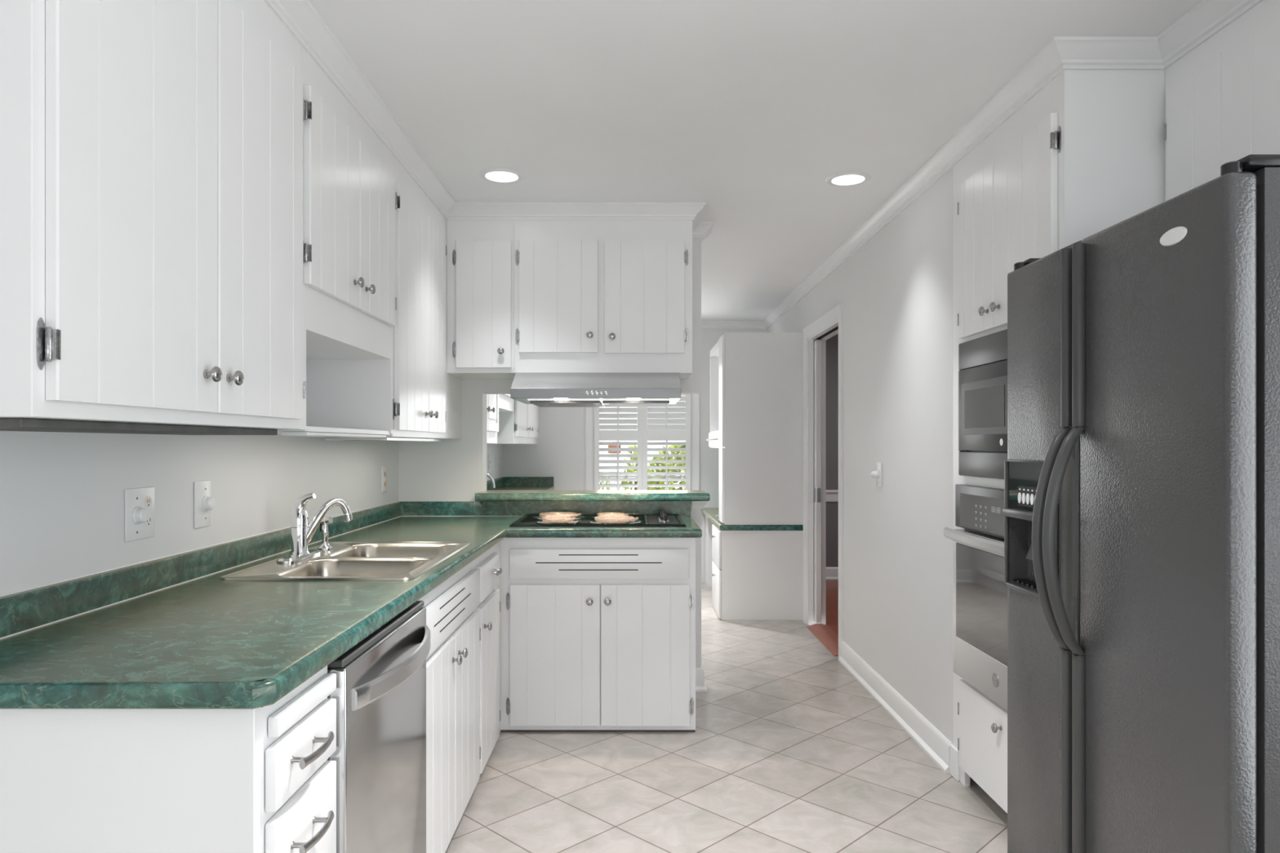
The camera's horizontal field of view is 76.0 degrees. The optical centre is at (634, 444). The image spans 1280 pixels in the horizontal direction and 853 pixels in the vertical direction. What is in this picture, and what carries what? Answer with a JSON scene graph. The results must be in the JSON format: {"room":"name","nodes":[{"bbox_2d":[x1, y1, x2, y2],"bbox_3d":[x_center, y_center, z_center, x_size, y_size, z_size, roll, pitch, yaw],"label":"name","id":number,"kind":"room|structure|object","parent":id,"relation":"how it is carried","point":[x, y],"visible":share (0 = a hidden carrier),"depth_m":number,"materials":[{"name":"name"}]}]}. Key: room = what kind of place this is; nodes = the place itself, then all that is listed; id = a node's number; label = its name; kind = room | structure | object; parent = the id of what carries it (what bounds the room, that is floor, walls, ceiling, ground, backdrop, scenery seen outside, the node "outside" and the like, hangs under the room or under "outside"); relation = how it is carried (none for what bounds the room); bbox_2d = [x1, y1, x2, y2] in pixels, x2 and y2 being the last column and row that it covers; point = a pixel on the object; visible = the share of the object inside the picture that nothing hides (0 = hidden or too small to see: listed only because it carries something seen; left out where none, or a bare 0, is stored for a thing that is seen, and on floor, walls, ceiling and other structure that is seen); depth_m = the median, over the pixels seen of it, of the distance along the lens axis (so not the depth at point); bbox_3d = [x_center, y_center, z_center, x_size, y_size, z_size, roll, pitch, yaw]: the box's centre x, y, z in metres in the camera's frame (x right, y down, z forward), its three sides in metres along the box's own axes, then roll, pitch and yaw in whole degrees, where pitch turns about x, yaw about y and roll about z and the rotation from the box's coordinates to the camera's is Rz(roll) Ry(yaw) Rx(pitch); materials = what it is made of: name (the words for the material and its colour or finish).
{"room":"kitchen","nodes":[
{"label":"kitchen","id":0,"kind":"room"},
{"bbox_2d":[0,431,502,595],"bbox_3d":[-2.268,0.066,1.075,2.065,2.440,13.150,0,0,0],"label":"wall","id":1,"kind":"structure","parent":0,"point":[62,495],"depth_m":2.10,"materials":[{"name":"grey paint"}]},
{"bbox_2d":[124,486,154,542],"bbox_3d":[-1.220,0.171,2.040,0.028,0.128,0.118,0,0,0],"label":"switch plate","id":2,"kind":"object","parent":1,"relation":"attached to","point":[139,502],"visible":1,"depth_m":2.02,"materials":[{"name":"white plastic"}]},
{"bbox_2d":[144,496,151,526],"bbox_3d":[-1.228,0.168,2.068,0.002,0.076,0.030,0,0,0],"label":"socket","id":3,"kind":"object","parent":2,"relation":"attached to","point":[148,500],"depth_m":2.07,"materials":[{"name":"white plastic"}]},
{"bbox_2d":[0,0,305,435],"bbox_3d":[-1.044,-0.590,1.727,0.380,1.127,0.995,0,0,0],"label":"upper cabinet","id":4,"kind":"object","parent":1,"relation":"attached to","point":[152,151],"visible":1,"depth_m":1.51,"materials":[{"name":"white paint"}]},
{"bbox_2d":[194,480,215,528],"bbox_3d":[-1.220,0.168,2.335,0.028,0.132,0.084,0,0,0],"label":"switch plate","id":5,"kind":"object","parent":1,"relation":"attached to","point":[204,503],"visible":1,"depth_m":2.33,"materials":[{"name":"white plastic"}]},
{"bbox_2d":[277,45,396,437],"bbox_3d":[-1.044,-0.590,2.642,0.380,1.127,0.845,0,0,0],"label":"upper cabinet","id":6,"kind":"object","parent":1,"relation":"attached to","point":[350,195],"visible":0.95,"depth_m":2.64,"materials":[{"name":"white paint"}]},
{"bbox_2d":[277,426,390,435],"bbox_3d":[-1.071,-0.045,2.651,0.325,0.014,0.786,0,0,0],"label":"shelf","id":7,"kind":"object","parent":6,"relation":"attached to","point":[308,430],"depth_m":2.57,"materials":[{"name":"white paint"}]},
{"bbox_2d":[0,501,690,637],"bbox_3d":[-0.470,0.330,2.782,1.528,0.083,3.014,0,0,0],"label":"backsplash","id":8,"kind":"structure","parent":1,"relation":"attached to","point":[27,610],"depth_m":2.35,"materials":[{"name":"green stone"}]},
{"bbox_2d":[305,155,461,441],"bbox_3d":[-1.044,-0.585,3.677,0.380,1.137,1.224,0,0,0],"label":"upper cabinet","id":9,"kind":"object","parent":1,"relation":"attached to","point":[427,398],"visible":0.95,"depth_m":3.39,"materials":[{"name":"white paint"}]},
{"bbox_2d":[381,466,386,492],"bbox_3d":[-1.230,0.168,4.030,0.008,0.125,0.080,0,0,0],"label":"outlet","id":10,"kind":"object","parent":1,"relation":"attached to","point":[384,469],"visible":1,"depth_m":4.02,"materials":[{"name":"white plastic"}]},
{"bbox_2d":[383,471,386,486],"bbox_3d":[-1.228,0.168,4.030,0.002,0.076,0.030,0,0,0],"label":"socket","id":11,"kind":"object","parent":10,"relation":"attached to","point":[384,472],"depth_m":4.03,"materials":[{"name":"beige plastic"}]},
{"bbox_2d":[263,0,714,241],"bbox_3d":[-0.412,-1.119,2.060,1.646,0.068,4.820,0,0,0],"label":"trim","id":12,"kind":"structure","parent":1,"relation":"attached to","point":[300,18],"depth_m":3.22,"materials":[{"name":"white paint"}]},
{"bbox_2d":[488,454,490,469],"bbox_3d":[-1.228,0.146,6.950,0.014,0.125,0.080,0,0,0],"label":"switch plate","id":13,"kind":"object","parent":1,"relation":"attached to","point":[489,455],"visible":1,"depth_m":6.94,"materials":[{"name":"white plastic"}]},
{"bbox_2d":[486,394,499,443],"bbox_3d":[-1.044,-0.581,4.904,0.380,1.144,0.948,0,0,0],"label":"upper cabinet","id":14,"kind":"object","parent":1,"relation":"attached to","point":[492,400],"visible":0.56,"depth_m":5.14,"materials":[{"name":"white paint"}]},
{"bbox_2d":[495,454,497,468],"bbox_3d":[-1.230,0.146,7.300,0.008,0.125,0.080,0,0,0],"label":"outlet","id":15,"kind":"object","parent":1,"relation":"attached to","point":[495,455],"visible":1,"depth_m":7.28,"materials":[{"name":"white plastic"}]},
{"bbox_2d":[486,394,513,444],"bbox_3d":[-1.044,-0.581,5.759,0.380,1.144,0.762,0,0,0],"label":"upper cabinet","id":16,"kind":"object","parent":1,"relation":"attached to","point":[504,435],"visible":0.03,"depth_m":6.12,"materials":[{"name":"white paint"}]},
{"bbox_2d":[513,399,538,444],"bbox_3d":[-1.044,-0.581,6.895,0.380,1.144,1.508,0,0,0],"label":"upper cabinet","id":17,"kind":"object","parent":1,"relation":"attached to","point":[526,416],"visible":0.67,"depth_m":6.71,"materials":[{"name":"white paint"}]},
{"bbox_2d":[398,237,701,667],"bbox_3d":[-0.442,0.066,4.350,1.586,2.440,0.120,0,0,0],"label":"wall","id":18,"kind":"structure","parent":0,"point":[445,469],"depth_m":4.29,"materials":[{"name":"grey paint"}]},
{"bbox_2d":[446,219,515,378],"bbox_3d":[-0.743,-0.750,4.094,0.324,0.806,0.390,0,0,0],"label":"upper cabinet","id":19,"kind":"object","parent":18,"relation":"attached to","point":[480,253],"visible":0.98,"depth_m":3.93,"materials":[{"name":"white paint"}]},
{"bbox_2d":[475,489,710,501],"bbox_3d":[-0.213,0.267,4.317,1.197,0.042,0.305,0,0,0],"label":"countertop","id":20,"kind":"structure","parent":18,"relation":"on","point":[490,495],"depth_m":4.17,"materials":[{"name":"green stone"}]},
{"bbox_2d":[510,372,680,407],"bbox_3d":[-0.176,-0.270,4.009,0.779,0.153,0.558,0,0,0],"label":"range hood","id":21,"kind":"object","parent":18,"relation":"attached to","point":[541,389],"visible":1,"depth_m":3.80,"materials":[{"name":"metal"}]},
{"bbox_2d":[514,219,692,378],"bbox_3d":[-0.150,-0.750,4.094,0.860,0.806,0.390,0,0,0],"label":"upper cabinet","id":22,"kind":"object","parent":18,"relation":"attached to","point":[591,295],"visible":0.99,"depth_m":3.93,"materials":[{"name":"white paint"}]},
{"bbox_2d":[691,501,707,508],"bbox_3d":[0.341,0.311,4.335,0.081,0.045,0.150,0,0,0],"label":"trim","id":23,"kind":"structure","parent":18,"relation":"attached to","point":[695,504],"depth_m":4.27,"materials":[{"name":"white paint"}]},
{"bbox_2d":[695,663,706,692],"bbox_3d":[0.332,1.227,4.336,0.094,0.118,0.148,0,0,0],"label":"baseboard","id":24,"kind":"structure","parent":18,"relation":"attached to","point":[700,686],"depth_m":4.28,"materials":[{"name":"white paint"}]},
{"bbox_2d":[502,328,767,582],"bbox_3d":[0.065,0.066,7.710,2.600,2.440,0.120,0,0,0],"label":"wall","id":25,"kind":"structure","parent":0,"point":[559,451],"depth_m":7.65,"materials":[{"name":"grey paint"}]},
{"bbox_2d":[585,394,699,489],"bbox_3d":[0.075,-0.061,7.683,1.100,1.655,0.135,0,0,0],"label":"window","id":26,"kind":"structure","parent":25,"relation":"in","point":[695,398],"depth_m":7.63,"materials":[{"name":"white paint"}]},
{"bbox_2d":[594,404,642,489],"bbox_3d":[-0.151,-0.074,7.622,0.448,1.480,0.074,0,0,0],"label":"plantation shutter","id":27,"kind":"object","parent":26,"relation":"attached to","point":[599,435],"visible":0.44,"depth_m":7.62,"materials":[{"name":"white paint"}]},
{"bbox_2d":[642,394,690,489],"bbox_3d":[0.301,-0.074,7.622,0.448,1.480,0.075,0,0,0],"label":"plantation shutter","id":28,"kind":"object","parent":26,"relation":"attached to","point":[672,422],"visible":0.5,"depth_m":7.62,"materials":[{"name":"white paint"}]},
{"bbox_2d":[444,580,1007,852],"bbox_3d":[0.200,1.309,1.210,6.800,0.054,13.420,0,0,0],"label":"floor","id":29,"kind":"structure","parent":0,"point":[788,752],"depth_m":3.14,"materials":[{"name":"beige tile"}]},
{"bbox_2d":[0,666,336,852],"bbox_3d":[-0.888,0.850,1.447,0.692,0.872,0.310,0,0,0],"label":"base cabinet","id":30,"kind":"object","parent":29,"relation":"on","point":[263,780],"visible":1,"depth_m":1.29,"materials":[{"name":"white paint"}]},
{"bbox_2d":[327,600,431,852],"bbox_3d":[-0.856,0.852,1.920,0.698,0.868,0.628,0,0,0],"label":"dishwasher","id":31,"kind":"object","parent":29,"relation":"on","point":[380,755],"visible":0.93,"depth_m":1.83,"materials":[{"name":"silver metal"}]},
{"bbox_2d":[417,559,480,852],"bbox_3d":[-0.891,0.850,2.666,0.685,0.872,0.858,0,0,0],"label":"base cabinet","id":32,"kind":"object","parent":29,"relation":"on","point":[453,748],"visible":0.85,"depth_m":2.61,"materials":[{"name":"white paint"}]},
{"bbox_2d":[475,541,502,774],"bbox_3d":[-0.888,0.850,3.692,0.692,0.872,1.194,0,0,0],"label":"base cabinet","id":33,"kind":"object","parent":29,"relation":"on","point":[488,563],"visible":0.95,"depth_m":3.28,"materials":[{"name":"white paint"}]},
{"bbox_2d":[0,500,702,709],"bbox_3d":[-0.467,0.351,2.780,1.534,0.124,3.020,0,0,0],"label":"countertop","id":34,"kind":"structure","parent":33,"relation":"on","point":[162,633],"depth_m":1.75,"materials":[{"name":"green stone"}]},
{"bbox_2d":[276,493,352,563],"bbox_3d":[-1.032,0.261,2.665,0.178,0.213,0.250,0,0,0],"label":"kitchen faucet","id":35,"kind":"object","parent":34,"relation":"on","point":[302,534],"visible":1,"depth_m":2.65,"materials":[{"name":"silver metal"}]},
{"bbox_2d":[219,542,471,580],"bbox_3d":[-0.882,0.453,2.673,0.540,0.174,0.854,0,0,0],"label":"sink","id":36,"kind":"object","parent":34,"relation":"in","point":[347,561],"visible":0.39,"depth_m":2.65,"materials":[{"name":"metal"}]},
{"bbox_2d":[317,516,333,550],"bbox_3d":[-1.089,0.309,2.885,0.052,0.116,0.051,0,0,0],"label":"sprayer","id":37,"kind":"object","parent":36,"relation":"on","point":[324,530],"visible":0.95,"depth_m":2.87,"materials":[{"name":"silver metal"}]},
{"bbox_2d":[509,510,686,526],"bbox_3d":[-0.166,0.350,3.970,0.804,0.043,0.510,0,0,0],"label":"cooktop","id":38,"kind":"object","parent":34,"relation":"in","point":[550,518],"visible":1,"depth_m":3.85,"materials":[{"name":"black glass"}]},
{"bbox_2d":[500,537,695,732],"bbox_3d":[-0.163,0.850,3.949,0.874,0.872,0.680,0,0,0],"label":"base cabinet","id":39,"kind":"object","parent":29,"relation":"on","point":[597,634],"visible":0.99,"depth_m":3.64,"materials":[{"name":"white paint"}]},
{"bbox_2d":[705,515,714,586],"bbox_3d":[0.952,0.957,7.510,0.584,0.659,0.220,0,0,0],"label":"end panel","id":40,"kind":"object","parent":29,"relation":"on","point":[708,523],"visible":0.24,"depth_m":7.40,"materials":[{"name":"white paint"}]},
{"bbox_2d":[711,524,803,620],"bbox_3d":[0.919,0.957,6.276,0.649,0.659,0.548,0,0,0],"label":"base cabinet","id":41,"kind":"object","parent":29,"relation":"on","point":[757,575],"visible":0.95,"depth_m":6.00,"materials":[{"name":"white paint"}]},
{"bbox_2d":[701,507,803,530],"bbox_3d":[0.934,0.606,6.820,0.619,0.040,1.656,0,0,0],"label":"countertop","id":42,"kind":"structure","parent":41,"relation":"on","point":[710,513],"depth_m":5.99,"materials":[{"name":"green stone"}]},
{"bbox_2d":[706,332,803,524],"bbox_3d":[0.932,-0.119,6.600,0.624,1.410,1.200,0,0,0],"label":"hutch","id":43,"kind":"object","parent":42,"relation":"on","point":[757,378],"visible":1,"depth_m":6.00,"materials":[{"name":"white paint"}]},
{"bbox_2d":[950,70,1164,813],"bbox_3d":[1.532,0.067,2.785,0.675,2.439,0.830,0,0,0],"label":"tall cabinet","id":44,"kind":"object","parent":29,"relation":"on","point":[1084,156],"visible":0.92,"depth_m":2.54,"materials":[{"name":"white paint"}]},
{"bbox_2d":[943,484,1007,710],"bbox_3d":[1.423,0.505,2.766,0.543,0.712,0.682,0,0,0],"label":"wall oven","id":45,"kind":"object","parent":44,"relation":"in","point":[980,590],"visible":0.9,"depth_m":2.85,"materials":[{"name":"silver metal"}]},
{"bbox_2d":[958,328,1007,479],"bbox_3d":[1.430,-0.134,2.768,0.428,0.498,0.665,0,0,0],"label":"microwave","id":46,"kind":"object","parent":44,"relation":"in","point":[982,361],"visible":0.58,"depth_m":2.87,"materials":[{"name":"grey metal"}]},
{"bbox_2d":[1002,154,1279,852],"bbox_3d":[1.407,0.380,1.917,0.865,1.812,0.883,0,0,0],"label":"refrigerator","id":47,"kind":"object","parent":29,"relation":"on","point":[1141,510],"visible":1,"depth_m":1.70,"materials":[{"name":"black metal"}]},
{"bbox_3d":[-0.984,0.856,6.329,0.500,0.861,2.638,0,0,0],"label":"base cabinet","id":48,"kind":"object","parent":29,"relation":"on","visible":0},
{"bbox_2d":[486,476,554,490],"bbox_3d":[-0.991,0.361,6.324,0.487,0.126,2.649,0,0,0],"label":"countertop","id":49,"kind":"structure","parent":48,"relation":"on","point":[503,482],"depth_m":7.63,"materials":[{"name":"green stone"}]},
{"bbox_2d":[486,473,494,488],"bbox_3d":[-1.067,0.288,5.720,0.185,0.192,0.240,0,0,0],"label":"bar faucet","id":50,"kind":"object","parent":49,"relation":"on","point":[487,474],"visible":0.21,"depth_m":5.71,"materials":[{"name":"silver metal"}]},
{"bbox_2d":[308,0,1202,320],"bbox_3d":[0.200,-1.194,1.135,6.800,0.080,13.270,0,0,0],"label":"ceiling","id":51,"kind":"structure","parent":0,"point":[745,109],"depth_m":2.67,"materials":[{"name":"paint"}]},
{"bbox_2d":[478,168,524,183],"bbox_3d":[-0.568,-1.151,3.507,0.194,0.006,0.194,0,0,0],"label":"recessed light","id":52,"kind":"object","parent":51,"relation":"in","point":[502,175],"visible":1,"depth_m":3.50,"materials":[{"name":"white paint"}]},
{"bbox_2d":[825,171,871,186],"bbox_3d":[0.927,-1.151,3.550,0.194,0.006,0.194,0,0,0],"label":"recessed light","id":53,"kind":"object","parent":51,"relation":"in","point":[848,178],"visible":1,"depth_m":3.54,"materials":[{"name":"white paint"}]},
{"bbox_2d":[806,623,838,656],"bbox_3d":[1.295,1.274,5.387,0.160,0.023,0.806,0,0,0],"label":"floor","id":54,"kind":"structure","parent":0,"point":[824,633],"depth_m":5.43,"materials":[{"name":"brown wood"}]},
{"bbox_2d":[826,333,838,567],"bbox_3d":[2.533,0.066,5.600,2.335,2.440,4.600,0,0,0],"label":"wall","id":55,"kind":"structure","parent":0,"point":[832,344],"depth_m":7.80,"materials":[{"name":"grey paint"}]},
{"bbox_2d":[826,567,838,580],"bbox_3d":[2.483,1.223,7.786,2.234,0.118,0.028,0,0,0],"label":"baseboard","id":56,"kind":"structure","parent":55,"relation":"attached to","point":[832,573],"depth_m":7.79,"materials":[{"name":"white paint"}]},
{"bbox_2d":[826,489,838,502],"bbox_3d":[2.483,0.485,7.785,2.234,0.112,0.030,0,0,0],"label":"trim","id":57,"kind":"structure","parent":55,"relation":"attached to","point":[832,495],"depth_m":7.79,"materials":[{"name":"white paint"}]},
{"bbox_2d":[767,168,952,742],"bbox_3d":[2.386,0.066,1.050,1.783,2.440,13.307,0,0,-16],"label":"wall","id":58,"kind":"structure","parent":0,"point":[895,291],"depth_m":3.80,"materials":[{"name":"grey paint"}]},
{"bbox_2d":[803,302,843,657],"bbox_3d":[1.297,0.218,5.420,0.144,2.135,1.070,0,0,0],"label":"door frame","id":59,"kind":"structure","parent":58,"relation":"in","point":[830,324],"depth_m":5.83,"materials":[{"name":"white paint"}]},
{"bbox_2d":[871,462,881,487],"bbox_3d":[1.224,0.151,4.155,0.040,0.125,0.085,0,0,0],"label":"switch plate","id":60,"kind":"object","parent":58,"relation":"attached to","point":[877,474],"visible":1,"depth_m":4.15,"materials":[{"name":"white plastic"}]},
{"bbox_2d":[838,640,952,773],"bbox_3d":[1.231,1.227,4.044,0.028,0.118,1.678,0,0,0],"label":"baseboard","id":61,"kind":"structure","parent":58,"relation":"attached to","point":[931,740],"depth_m":3.77,"materials":[{"name":"white paint"}]},
{"bbox_2d":[701,0,1262,328],"bbox_3d":[1.165,-1.119,4.970,2.296,0.068,6.836,0,0,-24],"label":"trim","id":62,"kind":"structure","parent":58,"relation":"attached to","point":[1207,18],"depth_m":2.50,"materials":[{"name":"white paint"}]},
{"bbox_2d":[1164,0,1279,201],"bbox_3d":[1.677,-0.854,1.885,0.385,0.599,0.970,0,0,0],"label":"upper cabinet","id":63,"kind":"object","parent":58,"relation":"attached to","point":[1222,98],"visible":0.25,"depth_m":2.11,"materials":[{"name":"white paint"}]},
{"label":"outside","id":64,"kind":"structure","parent":0,"visible":0},
{"bbox_3d":[0.000,1.736,18.925,18.000,0.100,22.150,0,0,0],"label":"ground","id":65,"kind":"structure","parent":64,"visible":0},
{"bbox_2d":[599,475,620,489],"bbox_3d":[-1.504,1.141,20.997,2.329,1.151,2.364,0,0,0],"label":"shrub","id":66,"kind":"object","parent":65,"relation":"on","point":[602,488],"visible":0.02,"depth_m":20.61,"materials":[{"name":"green plant"}]},
{"bbox_2d":[608,444,621,489],"bbox_3d":[-0.380,0.841,15.650,0.240,1.690,0.300,0,0,0],"label":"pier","id":67,"kind":"structure","parent":65,"relation":"on","point":[609,446],"depth_m":15.52,"materials":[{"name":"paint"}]},
{"bbox_2d":[620,444,637,489],"bbox_3d":[0.011,0.838,13.616,0.557,1.723,0.557,0,0,0],"label":"shrub","id":68,"kind":"object","parent":65,"relation":"on","point":[630,446],"visible":0.1,"depth_m":13.57,"materials":[{"name":"green plant"}]},
{"bbox_2d":[647,441,685,489],"bbox_3d":[0.704,0.833,12.411,1.307,1.794,1.322,0,0,0],"label":"shrub","id":69,"kind":"object","parent":65,"relation":"on","point":[671,446],"visible":0.09,"depth_m":12.20,"materials":[{"name":"green plant"}]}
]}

